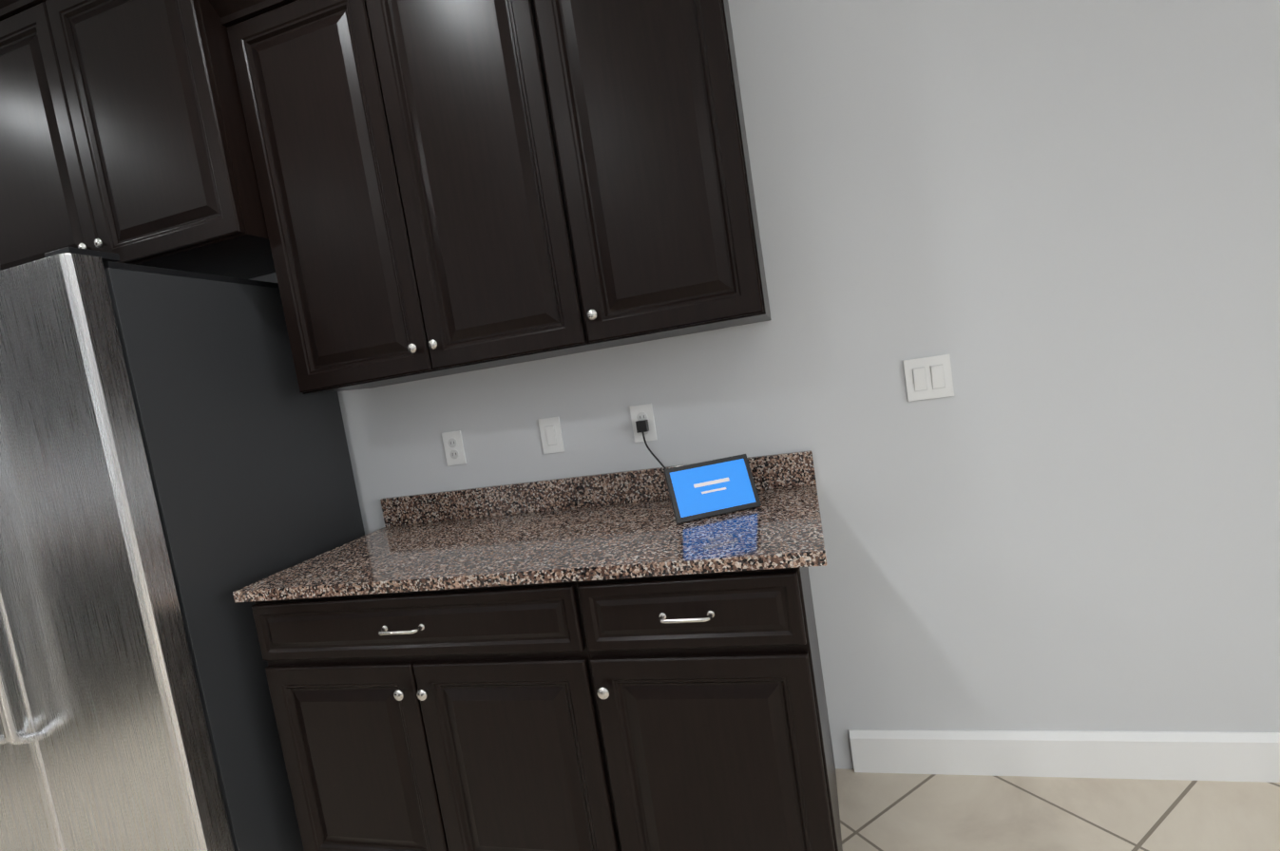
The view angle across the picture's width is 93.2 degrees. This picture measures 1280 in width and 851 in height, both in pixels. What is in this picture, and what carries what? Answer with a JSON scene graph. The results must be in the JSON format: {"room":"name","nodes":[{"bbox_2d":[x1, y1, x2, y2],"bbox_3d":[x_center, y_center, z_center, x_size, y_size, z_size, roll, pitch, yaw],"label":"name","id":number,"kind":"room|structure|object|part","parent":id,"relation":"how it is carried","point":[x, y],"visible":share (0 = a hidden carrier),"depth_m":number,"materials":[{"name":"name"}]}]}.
{"room":"kitchen","nodes":[
{"label":"kitchen","id":0,"kind":"room"},
{"bbox_2d":[249,0,1279,769],"bbox_3d":[-0.278,-0.251,2.016,11.570,2.850,0.120,-8,5,15],"label":"wall","id":1,"kind":"structure","parent":0,"point":[1050,228],"depth_m":1.64,"materials":[{"name":"white paint"}]},
{"bbox_2d":[0,0,266,279],"bbox_3d":[-1.642,-0.918,2.006,1.064,0.853,0.416,-8,5,15],"label":"upper cabinet","id":2,"kind":"object","parent":1,"relation":"attached to","point":[122,133],"depth_m":1.77,"materials":[{"name":"brown wood"}]},
{"bbox_2d":[220,0,595,394],"bbox_3d":[-0.629,-0.727,1.809,0.930,1.129,0.331,-8,5,15],"label":"upper cabinet","id":3,"kind":"object","parent":1,"relation":"attached to","point":[390,192],"depth_m":1.66,"materials":[{"name":"brown wood"}]},
{"bbox_2d":[441,430,466,466],"bbox_3d":[-0.640,0.079,2.082,0.072,0.116,0.010,-8,5,15],"label":"electrical outlet","id":4,"kind":"object","parent":1,"relation":"attached to","point":[454,449],"visible":1,"depth_m":2.08,"materials":[{"name":"white plastic"}]},
{"bbox_2d":[538,417,564,454],"bbox_3d":[-0.291,0.033,1.985,0.072,0.116,0.012,-8,5,15],"label":"light switch","id":5,"kind":"object","parent":1,"relation":"attached to","point":[551,435],"visible":1,"depth_m":1.98,"materials":[{"name":"white plastic"}]},
{"bbox_2d":[380,450,816,526],"bbox_3d":[-0.203,0.218,1.977,1.495,0.099,0.020,-8,5,15],"label":"backsplash","id":6,"kind":"structure","parent":1,"relation":"attached to","point":[776,470],"depth_m":1.98,"materials":[{"name":"brown stone"}]},
{"bbox_2d":[524,0,771,349],"bbox_3d":[0.036,-0.815,1.625,0.460,1.129,0.331,-8,5,15],"label":"upper cabinet","id":7,"kind":"object","parent":1,"relation":"attached to","point":[640,103],"depth_m":1.48,"materials":[{"name":"brown wood"}]},
{"bbox_2d":[630,403,667,469],"bbox_3d":[0.077,0.080,1.843,0.208,0.298,0.111,-8,5,15],"label":"electrical outlet","id":8,"kind":"object","parent":1,"relation":"attached to","point":[640,412],"depth_m":1.90,"materials":[{"name":"white plastic"}]},
{"bbox_3d":[0.089,0.103,1.839,0.188,0.250,0.104,-8,5,15],"label":"plug outlet","id":9,"kind":"part","parent":8,"relation":"part of","materials":[{"name":"black plastic"}]},
{"bbox_2d":[902,354,954,401],"bbox_3d":[0.801,-0.132,1.680,0.118,0.116,0.012,-8,5,15],"label":"double light switch","id":10,"kind":"object","parent":1,"relation":"attached to","point":[930,377],"visible":1,"depth_m":1.68,"materials":[{"name":"white plastic"}]},
{"bbox_2d":[848,729,1279,783],"bbox_3d":[3.046,0.682,1.195,5.015,0.130,0.015,-8,5,15],"label":"baseboard","id":11,"kind":"structure","parent":1,"relation":"attached to","point":[1226,756],"depth_m":1.70,"materials":[{"name":"white"}]},
{"bbox_2d":[835,768,1279,850],"bbox_3d":[-1.602,1.564,0.431,14.120,0.060,8.420,-8,5,15],"label":"floor","id":12,"kind":"structure","parent":0,"point":[905,812],"depth_m":1.59,"materials":[{"name":"tile"}]},
{"bbox_2d":[0,247,364,850],"bbox_3d":[-1.534,0.487,1.910,0.913,1.797,0.828,-8,5,15],"label":"refrigerator","id":13,"kind":"object","parent":12,"relation":"on","point":[176,469],"visible":0.75,"depth_m":1.56,"materials":[{"name":"grey metal"}]},
{"bbox_2d":[251,583,609,850],"bbox_3d":[-0.447,0.795,1.802,0.925,0.875,0.616,-8,5,15],"label":"base cabinet","id":14,"kind":"object","parent":12,"relation":"on","point":[431,720],"depth_m":1.49,"materials":[{"name":"brown wood"}]},
{"bbox_2d":[232,484,827,602],"bbox_3d":[-0.270,0.318,1.689,1.495,0.030,0.631,-8,5,15],"label":"countertop","id":15,"kind":"structure","parent":14,"relation":"on","point":[641,540],"depth_m":1.52,"materials":[{"name":"brown stone"}]},
{"bbox_2d":[663,454,761,524],"bbox_3d":[0.189,0.166,1.628,0.235,0.140,0.098,-10,5,-13],"label":"tablet","id":16,"kind":"object","parent":15,"relation":"on","point":[710,488],"visible":1,"depth_m":1.60,"materials":[{"name":"blue glass"}]},
{"bbox_2d":[563,568,842,850],"bbox_3d":[0.229,0.706,1.614,0.490,0.875,0.616,-8,5,15],"label":"base cabinet","id":17,"kind":"object","parent":12,"relation":"on","point":[617,661],"depth_m":1.31,"materials":[{"name":"brown wood"}]}
]}

